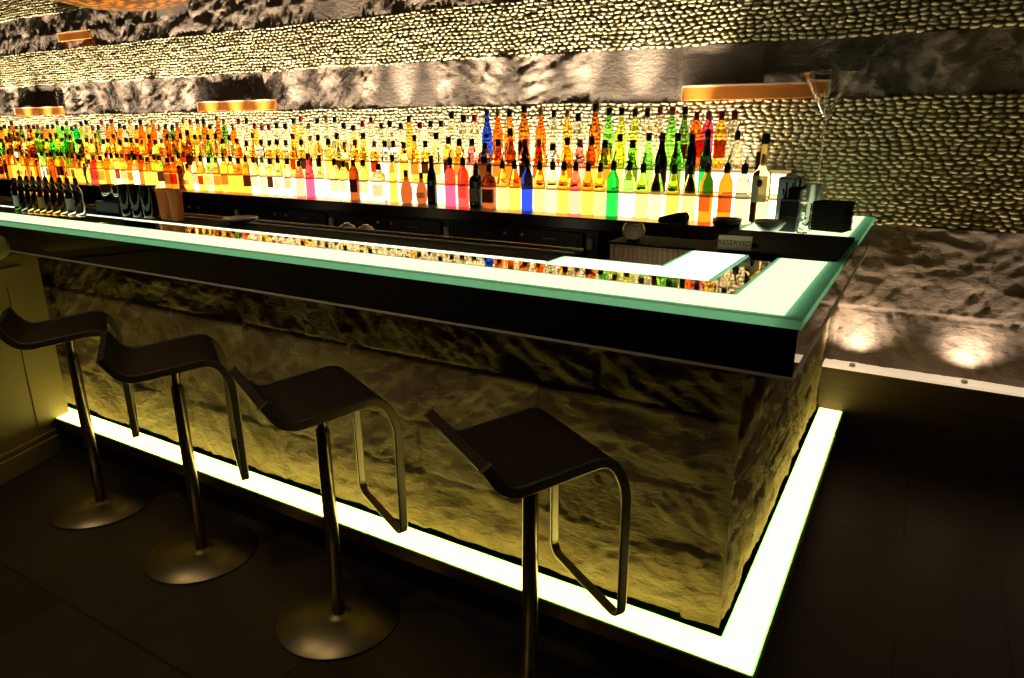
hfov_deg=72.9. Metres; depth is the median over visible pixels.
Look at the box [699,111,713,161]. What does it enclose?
bottle
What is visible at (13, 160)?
bottle
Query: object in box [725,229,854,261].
bar mat
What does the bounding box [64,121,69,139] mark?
bottle
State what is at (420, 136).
bottle
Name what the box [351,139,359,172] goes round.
bottle
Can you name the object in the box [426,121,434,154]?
bottle
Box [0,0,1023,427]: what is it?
wall
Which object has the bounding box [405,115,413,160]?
bottle
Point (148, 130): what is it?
bottle
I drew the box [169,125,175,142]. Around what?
bottle
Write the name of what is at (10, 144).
bottle
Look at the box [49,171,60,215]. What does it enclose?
bottle
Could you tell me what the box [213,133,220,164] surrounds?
bottle
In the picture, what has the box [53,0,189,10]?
pendant lamp
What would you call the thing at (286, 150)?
bottle
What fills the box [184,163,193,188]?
bottle
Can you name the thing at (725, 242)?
sign
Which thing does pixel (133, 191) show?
tumbler
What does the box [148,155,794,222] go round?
steps
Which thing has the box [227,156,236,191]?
bottle
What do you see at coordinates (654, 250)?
bin
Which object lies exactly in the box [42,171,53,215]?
bottle
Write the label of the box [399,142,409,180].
bottle
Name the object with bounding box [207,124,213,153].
bottle
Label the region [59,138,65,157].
bottle
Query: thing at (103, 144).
bottle
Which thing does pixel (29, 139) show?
bottle
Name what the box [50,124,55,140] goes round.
bottle
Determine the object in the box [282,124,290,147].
bottle
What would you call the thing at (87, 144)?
bottle
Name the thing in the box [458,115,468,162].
bottle
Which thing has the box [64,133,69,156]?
bottle
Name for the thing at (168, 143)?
bottle
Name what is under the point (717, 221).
bowl
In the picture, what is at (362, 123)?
bottle
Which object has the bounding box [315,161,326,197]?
bottle
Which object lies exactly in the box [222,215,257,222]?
dish
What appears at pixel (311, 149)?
bottle
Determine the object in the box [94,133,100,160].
bottle
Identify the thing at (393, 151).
bottle
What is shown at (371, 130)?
bottle
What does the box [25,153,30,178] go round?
bottle
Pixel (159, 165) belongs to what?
bottle
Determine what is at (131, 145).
bottle
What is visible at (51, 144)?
bottle
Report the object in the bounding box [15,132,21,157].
bottle
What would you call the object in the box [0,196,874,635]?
bar counter
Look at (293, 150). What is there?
bottle
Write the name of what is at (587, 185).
bottle
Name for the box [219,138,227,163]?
bottle
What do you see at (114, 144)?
bottle
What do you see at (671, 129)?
bottle
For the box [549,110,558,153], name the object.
bottle
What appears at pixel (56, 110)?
shelf
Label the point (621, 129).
bottle
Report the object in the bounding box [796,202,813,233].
glass
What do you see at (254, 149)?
bottle
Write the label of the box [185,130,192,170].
bottle
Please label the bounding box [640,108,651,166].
bottle
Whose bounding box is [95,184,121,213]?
caddy
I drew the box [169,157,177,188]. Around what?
bottle
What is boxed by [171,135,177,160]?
bottle
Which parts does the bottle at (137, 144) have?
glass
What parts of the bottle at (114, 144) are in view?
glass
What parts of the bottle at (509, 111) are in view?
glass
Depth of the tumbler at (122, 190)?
3.24 m
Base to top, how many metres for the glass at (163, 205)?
0.138 m
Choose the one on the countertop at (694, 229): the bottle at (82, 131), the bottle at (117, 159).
the bottle at (117, 159)
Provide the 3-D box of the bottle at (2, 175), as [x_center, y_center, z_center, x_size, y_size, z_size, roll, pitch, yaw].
[-4.517,-1.541,6.130,0.065,0.216,0.064,9,19,27]
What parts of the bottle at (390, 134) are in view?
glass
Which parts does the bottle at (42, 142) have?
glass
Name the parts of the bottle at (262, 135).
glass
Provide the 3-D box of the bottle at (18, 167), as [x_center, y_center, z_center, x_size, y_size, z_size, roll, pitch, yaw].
[-4.252,-1.479,5.987,0.068,0.178,0.068,2,17,7]
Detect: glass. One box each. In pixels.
[155,188,171,219]
[166,189,183,220]
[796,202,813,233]
[803,35,865,182]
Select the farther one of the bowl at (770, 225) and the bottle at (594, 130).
the bottle at (594, 130)
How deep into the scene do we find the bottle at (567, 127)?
3.63 m
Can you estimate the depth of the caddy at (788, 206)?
2.67 m
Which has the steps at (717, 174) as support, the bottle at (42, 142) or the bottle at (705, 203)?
the bottle at (42, 142)
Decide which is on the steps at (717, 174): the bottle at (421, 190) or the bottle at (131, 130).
the bottle at (131, 130)
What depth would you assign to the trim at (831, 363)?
3.19 m
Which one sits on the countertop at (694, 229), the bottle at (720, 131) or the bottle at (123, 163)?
the bottle at (123, 163)
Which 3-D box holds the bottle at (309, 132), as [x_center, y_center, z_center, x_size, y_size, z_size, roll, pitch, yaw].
[-1.334,-1.308,4.576,0.056,0.226,0.056,5,18,16]
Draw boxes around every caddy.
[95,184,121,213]
[778,177,807,231]
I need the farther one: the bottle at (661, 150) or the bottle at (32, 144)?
the bottle at (32, 144)
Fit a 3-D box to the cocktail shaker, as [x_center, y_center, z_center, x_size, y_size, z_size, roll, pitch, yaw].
[1.247,-0.557,2.864,0.066,0.167,0.066,10,20,29]
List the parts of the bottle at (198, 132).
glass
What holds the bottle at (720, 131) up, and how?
on the steps at (717, 174)
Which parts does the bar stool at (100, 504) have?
seat, frame, swivel plate, post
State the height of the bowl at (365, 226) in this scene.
0.078 m
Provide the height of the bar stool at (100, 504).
0.844 m
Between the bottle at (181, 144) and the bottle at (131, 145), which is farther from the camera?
the bottle at (131, 145)
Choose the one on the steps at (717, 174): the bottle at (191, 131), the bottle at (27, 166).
the bottle at (191, 131)
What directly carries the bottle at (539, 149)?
on the steps at (717, 174)
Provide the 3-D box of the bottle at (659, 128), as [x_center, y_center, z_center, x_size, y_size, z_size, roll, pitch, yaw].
[0.724,-0.993,3.414,0.061,0.288,0.061,7,18,21]
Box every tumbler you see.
[116,184,132,216]
[127,184,144,217]
[138,185,159,218]
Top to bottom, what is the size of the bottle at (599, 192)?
0.289 m
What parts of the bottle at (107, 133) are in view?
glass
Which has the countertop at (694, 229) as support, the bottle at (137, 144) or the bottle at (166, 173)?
the bottle at (166, 173)
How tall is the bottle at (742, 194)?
0.299 m
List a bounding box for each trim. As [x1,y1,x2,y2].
[816,366,1023,480]
[822,358,1023,396]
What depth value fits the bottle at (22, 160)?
5.92 m
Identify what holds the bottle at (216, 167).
on the countertop at (694, 229)
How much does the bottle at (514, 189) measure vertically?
0.289 m
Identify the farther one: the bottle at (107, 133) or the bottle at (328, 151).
the bottle at (107, 133)
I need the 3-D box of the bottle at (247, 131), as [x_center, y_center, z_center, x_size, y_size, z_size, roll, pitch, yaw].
[-1.857,-1.416,4.875,0.047,0.261,0.046,-12,20,-33]
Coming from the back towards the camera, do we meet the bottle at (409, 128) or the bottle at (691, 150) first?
the bottle at (409, 128)
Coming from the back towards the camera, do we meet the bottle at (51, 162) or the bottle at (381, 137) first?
the bottle at (51, 162)
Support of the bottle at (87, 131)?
on the steps at (717, 174)
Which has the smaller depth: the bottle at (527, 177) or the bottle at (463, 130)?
the bottle at (527, 177)
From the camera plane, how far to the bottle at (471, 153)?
3.80 m
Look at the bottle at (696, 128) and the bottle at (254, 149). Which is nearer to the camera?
the bottle at (696, 128)
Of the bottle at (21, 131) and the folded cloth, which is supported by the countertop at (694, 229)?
the folded cloth
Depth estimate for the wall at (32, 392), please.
3.16 m
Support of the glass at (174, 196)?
on the bar counter at (698, 372)
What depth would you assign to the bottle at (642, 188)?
3.23 m
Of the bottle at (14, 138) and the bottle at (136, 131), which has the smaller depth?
the bottle at (136, 131)
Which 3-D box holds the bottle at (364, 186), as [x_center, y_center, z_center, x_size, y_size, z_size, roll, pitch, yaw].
[-0.870,-0.936,4.075,0.058,0.234,0.059,4,17,12]
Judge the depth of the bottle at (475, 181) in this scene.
3.68 m
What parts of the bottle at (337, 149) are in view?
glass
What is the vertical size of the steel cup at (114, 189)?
0.080 m
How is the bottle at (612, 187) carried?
on the countertop at (694, 229)
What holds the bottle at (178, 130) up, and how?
on the steps at (717, 174)
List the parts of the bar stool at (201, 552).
seat, frame, swivel plate, post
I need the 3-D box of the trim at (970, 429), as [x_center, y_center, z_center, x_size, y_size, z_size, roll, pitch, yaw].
[2.894,0.531,2.723,3.132,0.385,0.110,10,20,29]
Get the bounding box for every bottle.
[0,126,3,139]
[0,139,5,153]
[0,152,4,177]
[1,151,8,177]
[2,125,7,144]
[6,146,13,177]
[7,133,12,154]
[9,121,14,140]
[10,151,16,177]
[11,177,21,212]
[13,137,17,156]
[14,126,18,136]
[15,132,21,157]
[16,157,23,178]
[17,170,27,213]
[19,125,23,141]
[20,152,26,177]
[21,134,27,154]
[23,170,33,213]
[24,125,27,142]
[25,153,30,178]
[26,125,31,137]
[27,138,30,158]
[29,153,35,179]
[30,137,36,153]
[30,170,39,214]
[31,125,35,139]
[33,154,41,179]
[35,133,40,156]
[36,125,40,139]
[36,170,46,214]
[39,151,47,179]
[40,126,45,139]
[40,134,45,157]
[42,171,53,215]
[44,138,49,152]
[45,124,50,142]
[45,152,49,179]
[47,147,57,180]
[48,134,55,158]
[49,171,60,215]
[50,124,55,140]
[54,133,59,151]
[55,120,60,140]
[55,151,61,178]
[56,171,67,216]
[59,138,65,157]
[59,151,65,181]
[60,126,64,138]
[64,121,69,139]
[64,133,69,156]
[64,171,75,216]
[65,153,72,181]
[68,134,76,160]
[70,127,75,146]
[70,154,77,180]
[72,172,86,217]
[73,124,80,145]
[75,139,78,158]
[75,155,84,182]
[78,139,84,157]
[79,122,84,144]
[82,153,88,182]
[84,120,90,142]
[84,138,89,158]
[86,159,92,182]
[89,139,94,160]
[90,126,95,139]
[90,155,98,183]
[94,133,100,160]
[96,125,101,143]
[96,156,106,183]
[100,120,105,143]
[101,139,105,160]
[103,153,111,183]
[105,124,110,143]
[105,138,111,158]
[109,119,117,144]
[109,148,116,184]
[111,134,117,158]
[114,153,121,183]
[117,123,122,144]
[118,140,124,157]
[119,153,128,183]
[122,125,128,145]
[123,138,128,161]
[127,156,133,183]
[128,120,134,144]
[128,138,134,160]
[132,155,140,183]
[134,125,138,142]
[134,138,139,161]
[138,119,146,148]
[138,155,144,183]
[140,140,148,161]
[143,157,153,184]
[145,123,150,150]
[147,134,152,162]
[150,119,157,143]
[151,154,158,186]
[152,139,159,158]
[156,155,164,187]
[157,125,162,145]
[159,139,166,163]
[162,124,169,143]
[163,158,171,187]
[165,134,171,163]
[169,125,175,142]
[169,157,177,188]
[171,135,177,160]
[175,123,181,150]
[175,147,185,188]
[178,133,185,170]
[181,119,187,142]
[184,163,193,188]
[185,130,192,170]
[188,119,194,144]
[191,156,199,189]
[193,134,198,162]
[195,119,201,143]
[197,150,207,189]
[198,135,206,168]
[201,119,207,155]
[205,134,213,165]
[205,157,214,190]
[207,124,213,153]
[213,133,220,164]
[213,157,222,190]
[215,116,221,143]
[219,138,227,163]
[220,156,228,191]
[222,119,228,145]
[227,135,234,163]
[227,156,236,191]
[231,125,236,146]
[233,138,243,166]
[235,158,244,192]
[236,119,244,152]
[242,150,251,192]
[243,141,250,165]
[244,118,250,148]
[250,133,258,166]
[250,157,260,193]
[252,123,258,146]
[258,139,266,165]
[258,157,268,193]
[259,125,266,147]
[266,125,273,148]
[266,140,274,167]
[266,159,275,194]
[273,123,282,148]
[273,139,283,169]
[274,152,285,194]
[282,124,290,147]
[282,140,290,166]
[283,158,294,195]
[290,134,297,175]
[291,118,298,148]
[295,161,305,196]
[297,139,306,175]
[298,116,306,151]
[305,123,315,155]
[305,153,315,196]
[308,136,316,176]
[314,118,323,158]
[315,135,323,170]
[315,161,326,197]
[323,116,331,148]
[324,139,333,177]
[330,159,340,198]
[331,116,339,150]
[334,133,341,170]
[339,161,349,198]
[340,123,350,158]
[341,142,350,173]
[349,160,359,199]
[350,125,358,153]
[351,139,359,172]
[358,121,368,152]
[359,133,369,178]
[359,159,369,200]
[368,117,375,159]
[370,141,379,178]
[372,163,386,201]
[377,123,385,160]
[380,141,389,179]
[385,121,394,151]
[389,141,399,179]
[389,155,397,201]
[397,123,405,156]
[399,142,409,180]
[401,170,412,202]
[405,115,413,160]
[410,135,419,180]
[416,122,424,161]
[416,172,426,203]
[421,141,430,181]
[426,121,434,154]
[427,155,437,204]
[432,133,442,181]
[437,120,445,161]
[443,137,453,181]
[444,149,455,205]
[447,112,456,153]
[454,139,465,182]
[457,150,468,206]
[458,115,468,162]
[466,139,477,178]
[469,114,480,156]
[469,156,481,207]
[478,142,491,178]
[482,110,492,158]
[482,156,495,208]
[492,110,503,152]
[492,139,503,184]
[496,152,507,208]
[504,109,514,155]
[504,128,515,185]
[508,152,520,209]
[518,105,529,163]
[519,139,530,183]
[521,151,532,210]
[533,139,544,185]
[533,153,545,211]
[535,109,545,157]
[545,143,559,183]
[546,153,557,212]
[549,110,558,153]
[557,153,569,212]
[561,137,572,182]
[562,110,571,149]
[569,153,581,213]
[571,113,583,160]
[573,139,584,184]
[581,154,593,214]
[585,137,597,183]
[588,103,600,159]
[593,154,605,215]
[598,139,610,184]
[602,108,613,161]
[605,152,618,216]
[614,107,626,166]
[615,134,623,189]
[621,152,634,216]
[625,140,638,190]
[628,108,639,154]
[634,154,648,217]
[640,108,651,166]
[642,133,653,190]
[648,155,662,218]
[652,107,664,167]
[654,133,666,191]
[665,106,676,167]
[665,155,679,214]
[669,133,682,191]
[678,106,688,168]
[681,155,695,220]
[684,134,696,183]
[689,111,701,168]
[697,120,711,193]
[697,153,713,221]
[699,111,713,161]
[712,111,726,168]
[716,154,732,216]
[724,111,738,164]
[730,121,740,194]
[733,154,750,224]
[748,133,771,221]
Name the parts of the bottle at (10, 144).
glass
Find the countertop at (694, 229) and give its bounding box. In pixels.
[0,178,751,239]
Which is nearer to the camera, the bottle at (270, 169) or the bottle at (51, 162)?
the bottle at (270, 169)
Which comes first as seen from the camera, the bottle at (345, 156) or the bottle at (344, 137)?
the bottle at (345, 156)
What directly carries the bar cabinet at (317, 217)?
on the floor
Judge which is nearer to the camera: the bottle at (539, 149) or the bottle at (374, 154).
the bottle at (539, 149)
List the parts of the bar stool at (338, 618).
seat, frame, swivel plate, post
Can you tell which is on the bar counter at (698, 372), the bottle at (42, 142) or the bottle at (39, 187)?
the bottle at (39, 187)
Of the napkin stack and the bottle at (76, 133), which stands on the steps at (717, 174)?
the bottle at (76, 133)
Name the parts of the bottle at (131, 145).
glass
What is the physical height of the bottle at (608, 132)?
0.288 m
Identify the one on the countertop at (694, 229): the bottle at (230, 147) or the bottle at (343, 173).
the bottle at (343, 173)
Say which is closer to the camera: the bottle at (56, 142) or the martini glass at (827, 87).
the martini glass at (827, 87)
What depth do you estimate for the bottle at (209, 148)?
4.88 m
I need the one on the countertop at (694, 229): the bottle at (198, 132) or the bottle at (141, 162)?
the bottle at (141, 162)
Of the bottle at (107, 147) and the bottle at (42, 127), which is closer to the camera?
the bottle at (107, 147)
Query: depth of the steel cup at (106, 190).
3.44 m
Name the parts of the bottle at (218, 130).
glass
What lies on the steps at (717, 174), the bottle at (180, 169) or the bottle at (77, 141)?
the bottle at (77, 141)
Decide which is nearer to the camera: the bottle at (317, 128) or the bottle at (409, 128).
the bottle at (409, 128)
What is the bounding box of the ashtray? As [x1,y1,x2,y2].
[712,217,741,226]
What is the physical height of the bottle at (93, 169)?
0.215 m
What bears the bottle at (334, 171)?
on the countertop at (694, 229)
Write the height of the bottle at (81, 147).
0.218 m
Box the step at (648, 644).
[55,407,843,677]
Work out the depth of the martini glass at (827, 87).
2.78 m
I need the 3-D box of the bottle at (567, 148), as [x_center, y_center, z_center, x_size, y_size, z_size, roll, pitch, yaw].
[0.282,-0.901,3.539,0.062,0.250,0.063,6,18,19]
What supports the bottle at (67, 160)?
on the countertop at (694, 229)
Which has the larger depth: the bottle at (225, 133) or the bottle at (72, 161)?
the bottle at (72, 161)
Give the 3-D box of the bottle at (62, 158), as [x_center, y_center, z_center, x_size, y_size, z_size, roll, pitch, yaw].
[-3.653,-1.406,5.645,0.059,0.236,0.059,-11,20,-31]
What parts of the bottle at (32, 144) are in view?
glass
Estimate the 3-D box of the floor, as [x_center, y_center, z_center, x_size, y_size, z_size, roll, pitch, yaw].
[-2.590,0.805,2.721,12.500,0.100,6.800,10,20,29]
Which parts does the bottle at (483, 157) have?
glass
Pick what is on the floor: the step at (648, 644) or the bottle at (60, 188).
the step at (648, 644)
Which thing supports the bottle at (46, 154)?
on the countertop at (694, 229)
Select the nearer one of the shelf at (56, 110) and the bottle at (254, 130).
the bottle at (254, 130)
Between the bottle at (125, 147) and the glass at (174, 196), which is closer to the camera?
the glass at (174, 196)
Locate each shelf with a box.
[14,106,64,115]
[57,29,91,41]
[197,99,276,111]
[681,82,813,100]
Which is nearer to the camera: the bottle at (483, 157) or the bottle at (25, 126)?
the bottle at (483, 157)
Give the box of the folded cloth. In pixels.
[658,212,689,223]
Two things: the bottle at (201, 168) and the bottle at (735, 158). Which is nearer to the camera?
the bottle at (735, 158)
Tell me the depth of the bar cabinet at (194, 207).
4.65 m
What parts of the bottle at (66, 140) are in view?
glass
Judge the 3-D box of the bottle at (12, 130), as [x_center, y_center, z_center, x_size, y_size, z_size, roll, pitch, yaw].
[-4.620,-1.883,6.426,0.056,0.266,0.056,15,22,40]
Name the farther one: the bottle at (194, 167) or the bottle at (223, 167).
the bottle at (194, 167)
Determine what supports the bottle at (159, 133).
on the steps at (717, 174)
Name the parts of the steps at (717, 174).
light rail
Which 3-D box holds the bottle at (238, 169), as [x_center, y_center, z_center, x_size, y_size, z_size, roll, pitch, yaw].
[-1.811,-1.089,4.607,0.061,0.223,0.061,8,19,24]
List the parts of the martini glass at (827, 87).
glass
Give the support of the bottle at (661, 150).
on the steps at (717, 174)
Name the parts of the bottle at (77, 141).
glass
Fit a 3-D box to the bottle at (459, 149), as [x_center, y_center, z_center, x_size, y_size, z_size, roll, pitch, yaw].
[-0.293,-0.994,3.867,0.066,0.240,0.066,7,19,23]
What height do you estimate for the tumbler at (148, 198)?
0.150 m
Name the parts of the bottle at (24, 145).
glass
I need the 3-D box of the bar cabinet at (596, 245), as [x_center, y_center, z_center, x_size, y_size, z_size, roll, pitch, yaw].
[0.182,-0.144,3.854,0.838,1.034,0.580,10,20,29]
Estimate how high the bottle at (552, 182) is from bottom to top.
0.289 m
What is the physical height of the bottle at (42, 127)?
0.224 m
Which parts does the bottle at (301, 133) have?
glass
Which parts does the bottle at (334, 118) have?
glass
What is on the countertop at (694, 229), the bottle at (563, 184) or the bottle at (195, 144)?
the bottle at (563, 184)
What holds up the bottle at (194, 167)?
on the countertop at (694, 229)
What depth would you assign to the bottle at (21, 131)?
6.33 m
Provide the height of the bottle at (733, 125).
0.265 m
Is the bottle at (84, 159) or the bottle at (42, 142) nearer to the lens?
the bottle at (84, 159)
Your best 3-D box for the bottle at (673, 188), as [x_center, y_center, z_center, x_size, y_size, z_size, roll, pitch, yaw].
[0.737,-0.691,3.162,0.064,0.289,0.064,5,18,18]
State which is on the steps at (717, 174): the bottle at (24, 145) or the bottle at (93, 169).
the bottle at (24, 145)
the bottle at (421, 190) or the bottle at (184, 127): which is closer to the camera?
the bottle at (421, 190)
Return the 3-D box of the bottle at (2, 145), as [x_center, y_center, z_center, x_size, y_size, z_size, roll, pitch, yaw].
[-4.635,-1.716,6.318,0.059,0.217,0.059,3,17,11]
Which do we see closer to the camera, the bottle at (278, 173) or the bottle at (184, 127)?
the bottle at (278, 173)
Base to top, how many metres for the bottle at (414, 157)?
0.258 m
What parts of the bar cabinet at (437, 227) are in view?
drawer, drawer, lock plate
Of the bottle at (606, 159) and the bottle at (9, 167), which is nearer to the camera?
the bottle at (606, 159)
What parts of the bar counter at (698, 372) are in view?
work rail, light panel, light panel, fascia trim, light panel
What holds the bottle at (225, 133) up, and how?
on the steps at (717, 174)
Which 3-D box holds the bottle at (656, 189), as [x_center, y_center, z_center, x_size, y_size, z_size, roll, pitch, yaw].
[0.668,-0.700,3.193,0.064,0.289,0.064,-11,20,-30]
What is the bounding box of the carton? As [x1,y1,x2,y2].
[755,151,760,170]
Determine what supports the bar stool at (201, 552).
on the floor
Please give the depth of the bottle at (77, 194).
3.21 m
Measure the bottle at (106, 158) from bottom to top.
0.233 m
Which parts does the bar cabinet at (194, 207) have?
drawer, drawer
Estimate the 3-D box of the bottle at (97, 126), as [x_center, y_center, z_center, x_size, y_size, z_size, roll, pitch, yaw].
[-3.432,-1.667,5.772,0.057,0.227,0.057,2,17,7]
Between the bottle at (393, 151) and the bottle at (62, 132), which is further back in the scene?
the bottle at (62, 132)
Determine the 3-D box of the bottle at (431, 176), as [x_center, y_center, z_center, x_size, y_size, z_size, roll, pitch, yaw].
[-0.444,-0.878,3.830,0.056,0.264,0.056,-11,20,-32]
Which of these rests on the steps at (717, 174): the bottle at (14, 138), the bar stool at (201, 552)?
the bottle at (14, 138)
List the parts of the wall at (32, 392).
panel frame, skirting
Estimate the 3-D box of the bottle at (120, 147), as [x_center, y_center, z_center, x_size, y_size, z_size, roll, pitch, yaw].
[-3.057,-1.448,5.428,0.059,0.215,0.059,8,19,26]
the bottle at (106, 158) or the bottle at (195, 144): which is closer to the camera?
the bottle at (195, 144)
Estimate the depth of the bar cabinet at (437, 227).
3.87 m
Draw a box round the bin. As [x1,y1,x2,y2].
[608,236,710,264]
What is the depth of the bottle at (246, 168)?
4.55 m
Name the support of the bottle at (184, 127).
on the steps at (717, 174)
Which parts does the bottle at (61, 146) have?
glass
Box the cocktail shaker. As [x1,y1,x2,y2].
[806,183,823,201]
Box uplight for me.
[960,379,967,383]
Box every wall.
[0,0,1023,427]
[0,236,69,485]
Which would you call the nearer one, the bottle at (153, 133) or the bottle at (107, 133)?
the bottle at (153, 133)
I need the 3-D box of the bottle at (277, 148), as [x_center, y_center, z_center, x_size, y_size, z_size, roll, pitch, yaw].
[-1.544,-1.202,4.579,0.057,0.229,0.057,3,17,12]
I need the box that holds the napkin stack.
[810,199,855,232]
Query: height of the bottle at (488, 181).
0.267 m
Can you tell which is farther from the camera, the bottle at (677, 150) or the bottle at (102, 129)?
the bottle at (102, 129)
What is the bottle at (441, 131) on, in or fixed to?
on the steps at (717, 174)
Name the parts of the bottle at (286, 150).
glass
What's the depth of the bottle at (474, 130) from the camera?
3.91 m
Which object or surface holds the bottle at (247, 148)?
on the steps at (717, 174)
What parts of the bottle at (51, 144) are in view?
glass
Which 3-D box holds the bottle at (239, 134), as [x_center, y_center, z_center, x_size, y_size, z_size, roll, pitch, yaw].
[-1.923,-1.424,4.906,0.055,0.258,0.055,12,21,34]
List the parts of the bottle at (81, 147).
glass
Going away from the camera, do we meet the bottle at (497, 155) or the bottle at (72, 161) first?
the bottle at (497, 155)
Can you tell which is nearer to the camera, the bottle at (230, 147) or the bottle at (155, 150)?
the bottle at (230, 147)
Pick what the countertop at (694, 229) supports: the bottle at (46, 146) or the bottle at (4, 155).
the bottle at (4, 155)
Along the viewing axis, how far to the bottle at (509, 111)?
3.80 m
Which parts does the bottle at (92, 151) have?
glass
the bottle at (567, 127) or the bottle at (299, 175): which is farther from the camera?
the bottle at (299, 175)
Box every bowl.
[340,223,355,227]
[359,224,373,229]
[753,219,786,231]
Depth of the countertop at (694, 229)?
3.66 m
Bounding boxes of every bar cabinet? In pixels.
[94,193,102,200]
[183,200,242,216]
[242,205,337,226]
[337,212,453,236]
[454,221,622,259]
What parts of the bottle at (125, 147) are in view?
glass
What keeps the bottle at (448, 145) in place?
on the steps at (717, 174)
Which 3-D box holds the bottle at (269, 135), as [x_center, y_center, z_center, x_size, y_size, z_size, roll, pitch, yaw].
[-1.661,-1.360,4.763,0.059,0.218,0.059,16,23,42]
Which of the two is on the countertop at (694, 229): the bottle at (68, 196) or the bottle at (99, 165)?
the bottle at (99, 165)
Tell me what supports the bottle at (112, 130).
on the steps at (717, 174)
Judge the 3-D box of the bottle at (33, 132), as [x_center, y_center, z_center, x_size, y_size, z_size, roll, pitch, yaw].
[-4.294,-1.809,6.248,0.057,0.228,0.057,-16,23,-41]
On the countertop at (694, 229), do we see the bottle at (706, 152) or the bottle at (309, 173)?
the bottle at (309, 173)
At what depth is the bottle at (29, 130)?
6.25 m
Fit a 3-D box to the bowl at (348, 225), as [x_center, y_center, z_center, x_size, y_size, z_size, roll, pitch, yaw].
[-0.743,-0.484,3.129,0.092,0.078,0.092,10,20,29]
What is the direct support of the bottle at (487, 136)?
on the steps at (717, 174)
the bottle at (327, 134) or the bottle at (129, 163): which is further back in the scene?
the bottle at (129, 163)
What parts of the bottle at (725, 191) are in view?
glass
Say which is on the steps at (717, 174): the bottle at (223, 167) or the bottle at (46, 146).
the bottle at (46, 146)
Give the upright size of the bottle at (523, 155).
0.240 m
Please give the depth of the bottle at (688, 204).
3.12 m
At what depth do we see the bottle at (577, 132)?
3.59 m
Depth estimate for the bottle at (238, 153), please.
4.72 m
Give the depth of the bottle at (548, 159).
3.55 m
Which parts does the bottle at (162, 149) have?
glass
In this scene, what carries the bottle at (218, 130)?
on the steps at (717, 174)
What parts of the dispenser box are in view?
plate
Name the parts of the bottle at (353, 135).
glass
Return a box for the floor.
[0,428,1023,677]
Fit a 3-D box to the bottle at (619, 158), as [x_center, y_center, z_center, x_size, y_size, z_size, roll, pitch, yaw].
[0.526,-0.868,3.401,0.047,0.267,0.047,4,17,13]
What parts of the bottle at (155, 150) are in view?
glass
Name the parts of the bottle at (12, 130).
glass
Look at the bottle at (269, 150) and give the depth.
4.59 m
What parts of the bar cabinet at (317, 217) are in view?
drawer, drawer, lock plate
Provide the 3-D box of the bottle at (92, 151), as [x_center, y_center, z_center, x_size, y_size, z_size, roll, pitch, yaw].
[-3.390,-1.507,5.615,0.060,0.221,0.061,4,18,15]
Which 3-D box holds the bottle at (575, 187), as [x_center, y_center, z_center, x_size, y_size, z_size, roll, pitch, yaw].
[0.311,-0.761,3.395,0.063,0.289,0.063,9,19,29]
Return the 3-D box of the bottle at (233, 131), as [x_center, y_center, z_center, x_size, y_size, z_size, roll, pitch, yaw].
[-1.984,-1.419,4.956,0.060,0.220,0.060,6,18,18]
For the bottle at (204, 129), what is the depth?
5.07 m
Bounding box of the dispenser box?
[775,176,804,218]
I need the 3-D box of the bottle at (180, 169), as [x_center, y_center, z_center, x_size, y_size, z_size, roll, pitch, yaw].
[-2.345,-1.208,4.894,0.058,0.288,0.058,4,18,14]
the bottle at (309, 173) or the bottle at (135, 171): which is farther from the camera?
the bottle at (135, 171)
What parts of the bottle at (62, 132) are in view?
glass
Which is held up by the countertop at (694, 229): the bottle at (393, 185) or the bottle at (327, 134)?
the bottle at (393, 185)
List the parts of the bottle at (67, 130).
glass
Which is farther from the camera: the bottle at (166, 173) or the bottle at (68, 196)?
the bottle at (166, 173)
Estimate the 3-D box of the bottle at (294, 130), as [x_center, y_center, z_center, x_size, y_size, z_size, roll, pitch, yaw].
[-1.457,-1.348,4.652,0.055,0.259,0.055,2,17,7]
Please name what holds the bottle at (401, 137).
on the steps at (717, 174)
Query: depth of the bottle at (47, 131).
6.09 m
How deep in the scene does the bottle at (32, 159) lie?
5.85 m
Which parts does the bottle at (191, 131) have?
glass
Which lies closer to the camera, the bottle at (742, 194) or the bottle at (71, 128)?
the bottle at (742, 194)
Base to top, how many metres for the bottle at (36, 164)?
0.209 m
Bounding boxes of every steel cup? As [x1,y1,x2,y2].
[99,184,114,200]
[111,185,118,201]
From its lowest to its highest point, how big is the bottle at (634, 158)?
0.240 m
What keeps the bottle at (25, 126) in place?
on the steps at (717, 174)
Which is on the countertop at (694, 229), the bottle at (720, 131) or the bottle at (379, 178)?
the bottle at (379, 178)
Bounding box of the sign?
[717,235,752,251]
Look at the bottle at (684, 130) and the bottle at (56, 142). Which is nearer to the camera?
the bottle at (684, 130)
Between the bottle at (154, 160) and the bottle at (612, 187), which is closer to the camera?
the bottle at (612, 187)
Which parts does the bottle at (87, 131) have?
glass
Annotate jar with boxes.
[622,222,645,241]
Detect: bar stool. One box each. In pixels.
[0,306,153,529]
[95,330,257,584]
[227,365,407,661]
[423,407,630,677]
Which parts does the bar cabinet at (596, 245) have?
drawer, drawer, lock plate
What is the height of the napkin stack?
0.113 m
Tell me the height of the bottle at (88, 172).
0.183 m
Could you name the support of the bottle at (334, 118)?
on the steps at (717, 174)
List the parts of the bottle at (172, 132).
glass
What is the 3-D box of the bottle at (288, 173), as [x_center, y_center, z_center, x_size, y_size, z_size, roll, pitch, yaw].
[-1.414,-1.024,4.381,0.057,0.228,0.057,8,19,24]
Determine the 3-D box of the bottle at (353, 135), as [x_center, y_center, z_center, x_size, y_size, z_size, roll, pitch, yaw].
[-1.002,-1.248,4.396,0.059,0.214,0.058,-13,21,-35]

